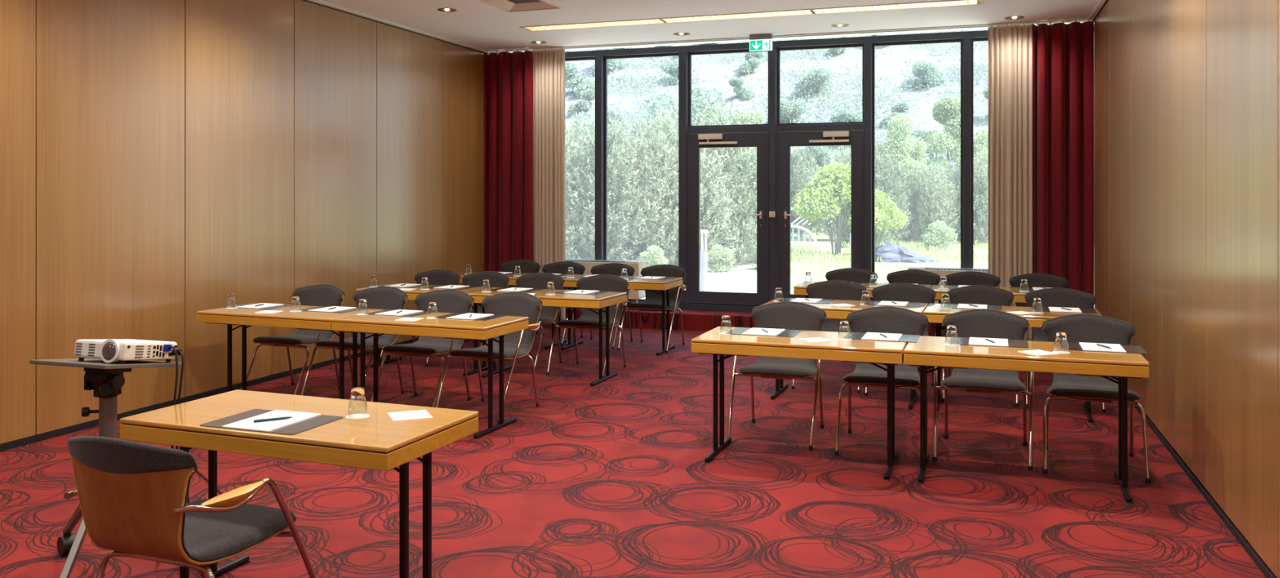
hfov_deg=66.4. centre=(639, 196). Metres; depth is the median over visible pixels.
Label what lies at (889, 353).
folding table
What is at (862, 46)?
window
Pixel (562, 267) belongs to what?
chair
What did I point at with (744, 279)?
ground
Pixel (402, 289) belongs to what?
paper napkin
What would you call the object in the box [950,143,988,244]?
tree
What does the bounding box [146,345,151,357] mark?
vent
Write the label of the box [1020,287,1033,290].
desk mat
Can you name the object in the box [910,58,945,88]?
shrub
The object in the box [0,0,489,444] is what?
wall
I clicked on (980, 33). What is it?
trim
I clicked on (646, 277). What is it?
paper
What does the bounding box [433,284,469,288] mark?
paper
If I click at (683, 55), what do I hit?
trim
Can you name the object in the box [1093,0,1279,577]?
wall
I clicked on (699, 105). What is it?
tree
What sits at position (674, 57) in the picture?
shrub
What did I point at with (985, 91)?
shrub
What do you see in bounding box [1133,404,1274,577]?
baseboard
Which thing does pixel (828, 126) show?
trim
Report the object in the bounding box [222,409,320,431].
paper
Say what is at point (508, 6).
ceiling vent
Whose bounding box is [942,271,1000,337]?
chair
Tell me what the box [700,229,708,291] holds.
bollard lamp
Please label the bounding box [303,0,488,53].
trim
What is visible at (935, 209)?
tree
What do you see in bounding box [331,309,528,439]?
folding table
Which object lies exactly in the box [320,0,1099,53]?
ceiling
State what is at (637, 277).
desk mat
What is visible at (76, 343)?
vent
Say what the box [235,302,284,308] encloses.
paper
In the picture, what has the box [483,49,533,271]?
curtain
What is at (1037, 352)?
paper napkin
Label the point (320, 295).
chair
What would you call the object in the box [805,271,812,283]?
drinking glass
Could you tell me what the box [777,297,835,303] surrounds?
desk mat
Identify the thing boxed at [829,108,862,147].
shrub
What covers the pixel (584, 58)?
window
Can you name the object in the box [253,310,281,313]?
paper napkin
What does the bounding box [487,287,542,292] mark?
desk mat
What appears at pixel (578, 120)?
shrub
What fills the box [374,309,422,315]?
paper
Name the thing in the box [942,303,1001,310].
desk mat
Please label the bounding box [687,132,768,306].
door
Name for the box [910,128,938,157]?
shrub
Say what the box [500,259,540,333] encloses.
chair
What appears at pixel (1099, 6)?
trim
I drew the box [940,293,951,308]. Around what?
drinking glass
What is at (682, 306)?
trim
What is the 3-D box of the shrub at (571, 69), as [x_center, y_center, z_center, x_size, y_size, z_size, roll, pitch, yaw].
[-4.301,-7.981,66.858,2.904,2.653,2.192,0,0,-11]
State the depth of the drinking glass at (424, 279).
9.03 m
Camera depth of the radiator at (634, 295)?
12.14 m
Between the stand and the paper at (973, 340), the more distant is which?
the paper at (973, 340)
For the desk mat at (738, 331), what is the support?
on the folding table at (889, 353)
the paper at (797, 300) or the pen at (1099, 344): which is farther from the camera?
the paper at (797, 300)
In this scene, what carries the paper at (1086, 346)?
on the desk mat at (1072, 346)
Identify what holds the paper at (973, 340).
on the desk mat at (953, 340)
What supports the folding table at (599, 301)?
on the floor
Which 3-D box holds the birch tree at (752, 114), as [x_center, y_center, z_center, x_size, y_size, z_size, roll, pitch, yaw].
[4.194,-0.938,38.241,1.825,4.977,2.282,0,0,-22]
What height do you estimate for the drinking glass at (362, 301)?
0.107 m
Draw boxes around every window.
[564,57,595,61]
[604,53,679,302]
[688,49,768,127]
[777,44,864,125]
[871,39,963,301]
[970,37,987,267]
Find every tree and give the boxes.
[564,111,595,182]
[564,112,632,260]
[564,118,633,254]
[565,109,673,260]
[613,105,705,256]
[627,102,733,266]
[628,90,678,235]
[675,87,730,154]
[691,96,756,267]
[703,146,791,262]
[724,109,764,165]
[750,146,800,213]
[791,146,826,238]
[791,146,839,231]
[791,160,882,256]
[817,145,851,240]
[835,142,912,245]
[875,112,936,227]
[884,160,933,244]
[906,160,960,243]
[921,94,975,217]
[935,159,988,244]
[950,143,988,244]
[955,127,987,192]
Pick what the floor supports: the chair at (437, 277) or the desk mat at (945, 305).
the chair at (437, 277)
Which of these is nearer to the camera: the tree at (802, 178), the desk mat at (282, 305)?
the desk mat at (282, 305)
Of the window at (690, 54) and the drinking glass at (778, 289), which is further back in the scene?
the window at (690, 54)
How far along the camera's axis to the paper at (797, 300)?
8.03 m
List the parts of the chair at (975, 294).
leg, leg, leg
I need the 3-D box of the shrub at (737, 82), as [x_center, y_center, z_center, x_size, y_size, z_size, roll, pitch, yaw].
[6.431,-6.754,61.505,1.750,1.599,1.321,0,0,-27]
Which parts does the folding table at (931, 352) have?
leg, leg, hinge plate, hinge plate, leg, leg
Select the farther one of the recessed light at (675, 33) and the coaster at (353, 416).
the recessed light at (675, 33)
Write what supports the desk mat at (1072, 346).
on the folding table at (931, 352)
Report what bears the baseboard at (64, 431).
attached to the wall at (162, 161)
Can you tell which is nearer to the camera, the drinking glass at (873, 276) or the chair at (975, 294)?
the chair at (975, 294)
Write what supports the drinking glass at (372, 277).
on the coaster
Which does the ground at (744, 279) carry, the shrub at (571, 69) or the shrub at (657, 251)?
the shrub at (657, 251)
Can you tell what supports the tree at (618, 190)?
on the ground at (744, 279)
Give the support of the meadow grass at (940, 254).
on the ground at (744, 279)
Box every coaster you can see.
[346,413,369,419]
[836,337,852,340]
[943,343,959,346]
[1052,351,1070,353]
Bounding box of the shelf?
[29,358,182,368]
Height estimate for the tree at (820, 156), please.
4.430 m
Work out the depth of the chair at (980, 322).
6.33 m
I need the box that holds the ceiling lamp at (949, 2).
[519,0,983,31]
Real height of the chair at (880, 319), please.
0.856 m
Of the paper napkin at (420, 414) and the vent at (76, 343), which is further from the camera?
the vent at (76, 343)
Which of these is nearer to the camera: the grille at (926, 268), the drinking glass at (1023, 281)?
the drinking glass at (1023, 281)
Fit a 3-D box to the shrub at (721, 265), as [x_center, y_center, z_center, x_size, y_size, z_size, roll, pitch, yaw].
[1.603,1.239,19.475,0.548,0.594,0.621,0,0,29]
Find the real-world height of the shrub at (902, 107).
1.580 m
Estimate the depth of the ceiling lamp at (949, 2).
9.83 m
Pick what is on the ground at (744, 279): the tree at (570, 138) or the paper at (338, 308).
the tree at (570, 138)
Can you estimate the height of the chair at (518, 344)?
0.856 m
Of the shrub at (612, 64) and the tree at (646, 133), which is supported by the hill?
the shrub at (612, 64)
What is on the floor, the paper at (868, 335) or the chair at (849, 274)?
the chair at (849, 274)
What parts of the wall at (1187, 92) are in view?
wall panel, wall panel, wall panel, wall panel, wall panel, wall panel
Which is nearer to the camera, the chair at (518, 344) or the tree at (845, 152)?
the chair at (518, 344)
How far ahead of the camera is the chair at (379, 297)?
7.98 m
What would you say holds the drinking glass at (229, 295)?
on the coaster
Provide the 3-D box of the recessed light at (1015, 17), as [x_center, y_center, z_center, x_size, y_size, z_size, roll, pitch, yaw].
[3.812,-1.848,9.963,0.188,0.077,0.188,0,0,19]
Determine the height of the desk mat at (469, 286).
0.003 m
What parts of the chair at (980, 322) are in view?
leg, leg, leg, leg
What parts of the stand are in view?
leg, leg, lever, knob, knob, knob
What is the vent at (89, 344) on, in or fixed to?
attached to the projector
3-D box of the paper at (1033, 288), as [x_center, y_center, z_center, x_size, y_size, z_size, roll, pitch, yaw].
[3.736,0.854,9.018,0.215,0.004,0.295,0,0,20]
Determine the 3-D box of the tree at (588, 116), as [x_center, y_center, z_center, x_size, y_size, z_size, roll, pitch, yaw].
[-2.188,-0.790,36.022,3.172,4.691,2.912,0,0,-35]
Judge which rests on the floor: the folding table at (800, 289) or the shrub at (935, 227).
the folding table at (800, 289)
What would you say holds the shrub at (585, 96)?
on the hill
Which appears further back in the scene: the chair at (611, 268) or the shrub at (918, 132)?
the shrub at (918, 132)
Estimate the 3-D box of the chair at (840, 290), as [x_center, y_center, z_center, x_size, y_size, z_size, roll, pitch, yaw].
[1.650,1.176,8.419,0.636,0.856,0.755,0,0,19]
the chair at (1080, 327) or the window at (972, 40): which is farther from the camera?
the window at (972, 40)
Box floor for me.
[0,326,1275,577]
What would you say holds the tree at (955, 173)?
on the ground at (744, 279)
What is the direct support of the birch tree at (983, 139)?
on the ground at (744, 279)
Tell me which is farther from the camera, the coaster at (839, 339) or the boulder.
the boulder
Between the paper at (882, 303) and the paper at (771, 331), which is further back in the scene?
the paper at (882, 303)
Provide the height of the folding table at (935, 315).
0.745 m
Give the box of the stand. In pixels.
[29,358,208,577]
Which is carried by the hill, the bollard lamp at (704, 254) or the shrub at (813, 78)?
the shrub at (813, 78)
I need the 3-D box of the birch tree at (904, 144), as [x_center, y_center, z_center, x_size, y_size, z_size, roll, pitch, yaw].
[10.656,-0.926,40.051,2.639,4.968,3.038,0,0,-32]
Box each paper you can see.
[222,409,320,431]
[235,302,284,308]
[307,306,355,311]
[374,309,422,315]
[384,283,421,287]
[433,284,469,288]
[445,312,493,319]
[497,287,533,291]
[564,289,599,293]
[638,275,665,279]
[742,327,785,335]
[791,297,822,302]
[861,332,902,341]
[877,300,908,306]
[956,303,986,308]
[968,337,1008,346]
[1032,287,1053,290]
[1048,306,1081,312]
[1079,342,1126,352]
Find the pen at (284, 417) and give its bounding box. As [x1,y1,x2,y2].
[253,416,292,422]
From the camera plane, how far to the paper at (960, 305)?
7.57 m
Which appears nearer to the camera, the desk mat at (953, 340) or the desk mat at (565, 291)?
the desk mat at (953, 340)
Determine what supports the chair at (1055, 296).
on the floor
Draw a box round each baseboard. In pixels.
[0,337,418,451]
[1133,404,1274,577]
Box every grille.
[565,258,628,262]
[924,266,988,271]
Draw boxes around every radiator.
[565,258,645,303]
[907,266,988,303]
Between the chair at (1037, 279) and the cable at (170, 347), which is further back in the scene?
the chair at (1037, 279)
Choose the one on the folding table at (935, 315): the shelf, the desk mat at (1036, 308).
the desk mat at (1036, 308)
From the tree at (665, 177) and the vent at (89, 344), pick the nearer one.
the vent at (89, 344)
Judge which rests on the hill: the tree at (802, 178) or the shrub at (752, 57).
the shrub at (752, 57)
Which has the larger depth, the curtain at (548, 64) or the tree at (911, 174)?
the tree at (911, 174)
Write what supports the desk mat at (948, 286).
on the folding table at (1019, 296)
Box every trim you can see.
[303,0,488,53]
[488,18,1087,52]
[564,30,987,58]
[565,306,948,337]
[595,55,604,259]
[626,301,756,311]
[679,51,688,303]
[686,123,864,133]
[768,47,777,301]
[864,42,871,301]
[963,37,970,269]
[1087,0,1108,21]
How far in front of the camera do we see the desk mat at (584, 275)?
10.49 m
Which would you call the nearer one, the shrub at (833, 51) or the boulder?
the boulder
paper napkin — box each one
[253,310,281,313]
[387,409,432,421]
[394,317,423,320]
[400,288,416,290]
[799,337,833,342]
[831,303,855,306]
[1006,311,1035,314]
[1017,349,1059,355]
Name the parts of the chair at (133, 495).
leg, leg, leg, armrest, leg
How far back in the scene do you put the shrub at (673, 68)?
65.98 m
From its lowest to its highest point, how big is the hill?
38.603 m
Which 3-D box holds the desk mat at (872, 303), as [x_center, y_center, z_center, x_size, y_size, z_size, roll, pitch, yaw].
[2.021,0.857,7.815,0.430,0.003,0.300,0,0,20]
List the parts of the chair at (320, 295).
leg, leg, leg, leg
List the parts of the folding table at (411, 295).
leg, leg, leg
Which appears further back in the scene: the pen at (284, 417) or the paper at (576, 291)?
the paper at (576, 291)
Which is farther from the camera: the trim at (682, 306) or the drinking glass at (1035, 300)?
the trim at (682, 306)
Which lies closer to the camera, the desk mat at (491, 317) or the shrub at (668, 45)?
the desk mat at (491, 317)
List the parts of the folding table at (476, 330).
hinge plate, leg, leg, hinge plate, leg, leg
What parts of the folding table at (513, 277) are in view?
leg, leg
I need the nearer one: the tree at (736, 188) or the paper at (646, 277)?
the paper at (646, 277)
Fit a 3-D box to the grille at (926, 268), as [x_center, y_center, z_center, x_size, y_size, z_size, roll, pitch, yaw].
[3.976,0.811,10.795,1.592,0.015,0.220,0,0,19]
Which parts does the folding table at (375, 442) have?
leg, leg, leg, leg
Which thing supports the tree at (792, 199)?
on the ground at (744, 279)
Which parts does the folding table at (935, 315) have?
leg, leg, leg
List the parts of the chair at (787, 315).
leg, leg, leg, leg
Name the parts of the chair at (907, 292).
leg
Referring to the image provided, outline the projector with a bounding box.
[74,338,177,364]
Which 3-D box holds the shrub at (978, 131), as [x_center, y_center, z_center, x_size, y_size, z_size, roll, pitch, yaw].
[17.321,-2.494,49.748,1.661,2.011,2.201,0,0,28]
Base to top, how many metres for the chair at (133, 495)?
0.856 m
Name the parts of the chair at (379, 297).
leg, leg, leg, leg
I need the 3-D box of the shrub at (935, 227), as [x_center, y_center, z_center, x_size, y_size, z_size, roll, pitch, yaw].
[8.313,1.094,27.217,0.962,0.920,0.850,0,0,4]
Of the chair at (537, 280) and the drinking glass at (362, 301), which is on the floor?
the chair at (537, 280)
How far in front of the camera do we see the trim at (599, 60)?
12.50 m
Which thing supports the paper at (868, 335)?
on the desk mat at (854, 335)
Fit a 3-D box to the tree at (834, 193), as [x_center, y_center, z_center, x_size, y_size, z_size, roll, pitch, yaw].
[4.856,0.333,24.081,2.149,2.446,2.132,0,0,16]
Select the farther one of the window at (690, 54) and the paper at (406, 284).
the window at (690, 54)
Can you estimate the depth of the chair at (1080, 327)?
6.07 m
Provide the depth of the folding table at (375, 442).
3.69 m
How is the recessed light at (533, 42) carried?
in the ceiling
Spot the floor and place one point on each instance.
(611, 477)
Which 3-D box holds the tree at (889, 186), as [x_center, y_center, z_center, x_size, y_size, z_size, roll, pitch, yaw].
[6.926,-0.032,29.177,2.237,3.170,2.229,0,0,7]
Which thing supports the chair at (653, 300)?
on the floor
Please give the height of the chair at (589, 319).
0.856 m
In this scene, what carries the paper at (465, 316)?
on the desk mat at (491, 317)
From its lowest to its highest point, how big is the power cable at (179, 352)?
0.955 m
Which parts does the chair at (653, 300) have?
leg, leg, leg, leg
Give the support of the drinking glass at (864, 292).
on the coaster
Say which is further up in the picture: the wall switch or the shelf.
the wall switch
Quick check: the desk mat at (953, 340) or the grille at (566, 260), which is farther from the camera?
the grille at (566, 260)
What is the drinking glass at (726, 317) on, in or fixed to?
on the coaster
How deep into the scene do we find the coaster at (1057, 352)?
5.38 m
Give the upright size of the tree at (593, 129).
3.504 m
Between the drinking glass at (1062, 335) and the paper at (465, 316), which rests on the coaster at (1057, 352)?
the drinking glass at (1062, 335)
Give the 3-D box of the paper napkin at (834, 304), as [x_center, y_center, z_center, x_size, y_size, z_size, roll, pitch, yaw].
[1.596,0.857,7.727,0.152,0.003,0.152,0,0,-19]
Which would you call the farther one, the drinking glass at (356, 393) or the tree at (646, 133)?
the tree at (646, 133)
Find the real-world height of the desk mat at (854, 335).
0.003 m
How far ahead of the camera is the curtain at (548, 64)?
11.96 m
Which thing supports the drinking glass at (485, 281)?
on the coaster
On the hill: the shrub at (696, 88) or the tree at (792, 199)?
the shrub at (696, 88)
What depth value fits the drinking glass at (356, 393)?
3.80 m
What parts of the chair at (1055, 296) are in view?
leg, leg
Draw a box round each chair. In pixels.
[63,435,315,577]
[240,284,344,395]
[300,286,407,400]
[370,288,473,407]
[380,269,460,363]
[425,271,509,366]
[435,291,542,423]
[481,272,564,373]
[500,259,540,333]
[541,261,585,345]
[546,274,628,377]
[565,262,635,349]
[617,264,686,353]
[727,301,826,449]
[791,280,866,393]
[825,267,878,301]
[834,306,928,455]
[864,283,936,399]
[886,269,940,324]
[933,308,1034,471]
[941,284,1018,406]
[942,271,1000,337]
[1008,272,1068,306]
[1024,287,1105,413]
[1041,313,1151,483]
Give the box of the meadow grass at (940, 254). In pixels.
[568,240,988,266]
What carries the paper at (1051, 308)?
on the desk mat at (1036, 308)
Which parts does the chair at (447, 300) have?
leg, leg, leg, leg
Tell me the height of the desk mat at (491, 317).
0.003 m
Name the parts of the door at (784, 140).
closer rail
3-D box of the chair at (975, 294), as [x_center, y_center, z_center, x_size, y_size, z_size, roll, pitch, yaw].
[2.749,1.176,7.916,0.636,0.856,0.755,0,0,19]
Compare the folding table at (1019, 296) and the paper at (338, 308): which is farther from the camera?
the folding table at (1019, 296)
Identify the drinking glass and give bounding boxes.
[226,293,236,308]
[290,296,301,311]
[347,386,367,417]
[357,298,368,314]
[369,275,377,286]
[420,277,429,289]
[426,302,437,318]
[482,279,490,291]
[514,265,520,271]
[546,281,555,294]
[720,315,732,333]
[773,287,783,301]
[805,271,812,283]
[838,320,850,340]
[860,290,870,304]
[869,274,877,285]
[939,276,947,288]
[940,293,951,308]
[945,324,958,345]
[1019,279,1028,291]
[1031,297,1042,313]
[1053,332,1068,351]
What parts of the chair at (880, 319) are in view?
leg, leg, leg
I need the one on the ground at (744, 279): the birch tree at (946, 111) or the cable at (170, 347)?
the birch tree at (946, 111)
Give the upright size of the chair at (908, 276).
0.856 m
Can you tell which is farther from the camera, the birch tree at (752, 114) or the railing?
the birch tree at (752, 114)
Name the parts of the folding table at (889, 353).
leg, leg, hinge plate, hinge plate, leg, leg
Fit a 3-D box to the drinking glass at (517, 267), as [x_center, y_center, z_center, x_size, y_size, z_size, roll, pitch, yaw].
[-1.321,0.802,10.566,0.075,0.107,0.075,0,0,19]
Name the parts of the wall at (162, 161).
wall panel, wall panel, wall panel, wall panel, wall panel, wall panel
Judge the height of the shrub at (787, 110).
1.942 m
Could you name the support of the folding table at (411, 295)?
on the floor
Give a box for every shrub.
[564,61,595,97]
[566,88,595,115]
[573,120,595,136]
[589,48,625,74]
[607,108,624,124]
[636,244,668,266]
[653,44,675,47]
[662,58,678,84]
[671,55,678,64]
[691,86,714,109]
[707,244,737,272]
[728,76,755,100]
[738,51,764,74]
[747,243,756,269]
[765,97,808,123]
[794,66,834,97]
[825,35,848,55]
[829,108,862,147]
[840,188,908,248]
[880,101,909,127]
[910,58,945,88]
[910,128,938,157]
[922,220,957,251]
[973,129,987,146]
[982,87,987,99]
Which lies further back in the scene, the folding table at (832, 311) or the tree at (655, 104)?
the tree at (655, 104)
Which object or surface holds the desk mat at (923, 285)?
on the folding table at (800, 289)
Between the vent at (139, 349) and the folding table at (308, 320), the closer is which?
the vent at (139, 349)
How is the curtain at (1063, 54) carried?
hanging from the trim at (1079, 19)
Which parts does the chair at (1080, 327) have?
leg, leg, leg, leg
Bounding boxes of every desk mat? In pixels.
[200,408,342,435]
[226,302,293,309]
[298,306,366,313]
[363,309,435,316]
[375,283,430,288]
[423,284,478,289]
[434,312,506,320]
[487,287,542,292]
[504,272,520,275]
[553,289,609,294]
[576,274,620,277]
[629,275,673,279]
[724,327,801,337]
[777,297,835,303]
[843,332,919,342]
[863,300,922,306]
[881,283,928,287]
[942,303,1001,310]
[946,284,958,288]
[949,337,1028,347]
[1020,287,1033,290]
[1033,306,1097,313]
[1058,342,1147,354]
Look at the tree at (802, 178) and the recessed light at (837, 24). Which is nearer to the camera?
the recessed light at (837, 24)
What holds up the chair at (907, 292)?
on the floor
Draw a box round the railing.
[791,207,851,248]
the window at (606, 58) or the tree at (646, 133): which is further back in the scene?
the tree at (646, 133)
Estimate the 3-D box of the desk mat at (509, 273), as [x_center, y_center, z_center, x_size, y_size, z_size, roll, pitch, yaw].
[-1.587,0.857,10.897,0.430,0.003,0.300,0,0,20]
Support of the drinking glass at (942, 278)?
on the coaster
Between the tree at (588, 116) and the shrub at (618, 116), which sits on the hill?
the shrub at (618, 116)
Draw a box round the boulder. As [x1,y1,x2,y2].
[875,242,938,262]
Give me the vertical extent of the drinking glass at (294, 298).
0.107 m
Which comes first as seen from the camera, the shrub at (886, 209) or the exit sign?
the exit sign
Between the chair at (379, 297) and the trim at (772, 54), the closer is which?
the chair at (379, 297)
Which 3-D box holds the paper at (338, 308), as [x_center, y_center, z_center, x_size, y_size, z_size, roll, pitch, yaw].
[-2.334,0.854,7.423,0.215,0.004,0.295,0,0,22]
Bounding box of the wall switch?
[768,211,775,217]
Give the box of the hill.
[533,28,987,228]
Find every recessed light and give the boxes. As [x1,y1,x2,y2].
[437,8,457,12]
[530,40,546,43]
[673,32,689,35]
[831,23,848,26]
[1004,15,1024,19]
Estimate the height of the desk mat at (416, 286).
0.003 m
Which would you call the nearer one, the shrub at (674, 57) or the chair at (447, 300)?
the chair at (447, 300)
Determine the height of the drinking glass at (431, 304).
0.107 m
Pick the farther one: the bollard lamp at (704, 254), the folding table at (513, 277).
the bollard lamp at (704, 254)
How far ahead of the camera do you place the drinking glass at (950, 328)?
5.65 m
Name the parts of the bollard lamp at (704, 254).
lamp glass, post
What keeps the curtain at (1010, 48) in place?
hanging from the trim at (1079, 19)
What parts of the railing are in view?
post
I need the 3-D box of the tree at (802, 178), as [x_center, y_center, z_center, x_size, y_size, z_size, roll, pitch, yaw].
[5.826,-0.241,35.600,2.534,3.604,2.544,0,0,32]
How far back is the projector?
4.01 m
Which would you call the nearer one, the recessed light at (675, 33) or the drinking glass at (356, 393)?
the drinking glass at (356, 393)
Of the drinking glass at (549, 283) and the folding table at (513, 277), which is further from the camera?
the folding table at (513, 277)
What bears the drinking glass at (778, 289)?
on the coaster
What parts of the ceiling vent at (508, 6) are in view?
perforated plate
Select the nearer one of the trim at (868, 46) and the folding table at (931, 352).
the folding table at (931, 352)
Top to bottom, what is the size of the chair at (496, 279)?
0.856 m
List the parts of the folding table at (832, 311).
leg, leg, leg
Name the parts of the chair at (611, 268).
leg, leg, leg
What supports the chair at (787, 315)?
on the floor
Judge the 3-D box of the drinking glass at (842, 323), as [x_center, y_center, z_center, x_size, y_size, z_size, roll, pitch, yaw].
[1.226,0.802,5.873,0.075,0.107,0.075,0,0,20]
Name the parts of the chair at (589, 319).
leg, leg, leg, leg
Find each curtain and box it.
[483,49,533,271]
[533,47,565,326]
[987,22,1032,341]
[1032,20,1093,340]
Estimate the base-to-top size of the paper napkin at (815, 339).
0.003 m
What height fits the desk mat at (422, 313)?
0.003 m
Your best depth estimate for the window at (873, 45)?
11.44 m
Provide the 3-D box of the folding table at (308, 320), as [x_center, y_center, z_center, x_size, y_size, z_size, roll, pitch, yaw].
[-2.631,1.231,7.382,1.234,0.745,0.614,0,0,22]
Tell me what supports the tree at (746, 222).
on the ground at (744, 279)
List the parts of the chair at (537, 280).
leg, leg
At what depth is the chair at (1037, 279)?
9.52 m
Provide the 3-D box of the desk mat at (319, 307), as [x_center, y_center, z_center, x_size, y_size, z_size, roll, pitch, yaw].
[-2.334,0.857,7.423,0.430,0.003,0.300,0,0,22]
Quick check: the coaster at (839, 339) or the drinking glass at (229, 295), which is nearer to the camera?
the coaster at (839, 339)
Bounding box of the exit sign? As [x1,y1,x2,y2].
[749,34,772,51]
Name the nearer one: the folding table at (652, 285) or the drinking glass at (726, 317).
the drinking glass at (726, 317)
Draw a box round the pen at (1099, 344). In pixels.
[1096,343,1111,348]
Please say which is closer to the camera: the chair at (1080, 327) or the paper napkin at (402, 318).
the chair at (1080, 327)
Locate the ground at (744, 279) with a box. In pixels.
[565,228,988,293]
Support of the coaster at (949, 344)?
on the folding table at (931, 352)
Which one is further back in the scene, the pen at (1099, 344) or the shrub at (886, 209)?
the shrub at (886, 209)
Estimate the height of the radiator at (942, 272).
0.603 m
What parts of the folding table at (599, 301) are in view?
leg, hinge plate, leg, leg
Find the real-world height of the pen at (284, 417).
0.011 m
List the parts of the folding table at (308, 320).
leg, leg, leg, leg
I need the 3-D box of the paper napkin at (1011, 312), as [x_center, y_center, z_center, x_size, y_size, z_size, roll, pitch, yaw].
[2.808,0.857,7.221,0.152,0.003,0.152,0,0,-21]
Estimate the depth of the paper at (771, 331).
6.16 m
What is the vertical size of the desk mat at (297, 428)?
0.003 m
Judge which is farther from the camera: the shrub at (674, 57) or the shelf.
the shrub at (674, 57)
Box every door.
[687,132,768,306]
[776,129,864,297]
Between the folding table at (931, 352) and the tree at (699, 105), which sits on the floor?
the folding table at (931, 352)
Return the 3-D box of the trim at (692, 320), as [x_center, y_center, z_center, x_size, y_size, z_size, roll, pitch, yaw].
[1.524,1.554,11.669,7.370,0.300,0.520,0,0,19]
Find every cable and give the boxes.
[168,346,177,448]
[171,349,222,493]
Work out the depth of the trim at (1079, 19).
10.94 m
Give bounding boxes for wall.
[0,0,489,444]
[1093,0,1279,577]
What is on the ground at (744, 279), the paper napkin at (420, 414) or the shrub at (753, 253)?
the shrub at (753, 253)
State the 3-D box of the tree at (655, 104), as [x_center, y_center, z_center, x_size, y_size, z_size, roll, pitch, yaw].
[0.926,-1.249,37.963,3.806,5.629,3.495,0,0,22]
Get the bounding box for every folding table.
[120,389,478,577]
[196,302,383,400]
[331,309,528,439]
[355,283,501,376]
[458,271,574,349]
[471,288,626,386]
[560,274,682,355]
[691,326,907,479]
[761,297,928,409]
[793,280,931,370]
[903,335,1149,503]
[923,303,1102,422]
[930,284,1033,371]
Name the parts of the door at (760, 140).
closer rail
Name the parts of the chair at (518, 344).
leg, leg, leg, leg, armrest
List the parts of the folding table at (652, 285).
leg, leg, hinge plate, leg, leg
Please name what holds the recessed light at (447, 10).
in the ceiling
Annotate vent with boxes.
[75,342,82,355]
[88,343,95,356]
[134,345,143,358]
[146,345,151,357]
[480,0,563,12]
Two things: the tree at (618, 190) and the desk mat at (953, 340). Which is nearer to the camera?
the desk mat at (953, 340)
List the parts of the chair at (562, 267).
leg, leg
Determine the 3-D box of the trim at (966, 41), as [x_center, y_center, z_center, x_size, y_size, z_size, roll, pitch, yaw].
[3.721,-0.231,11.140,0.078,3.130,0.150,0,0,19]

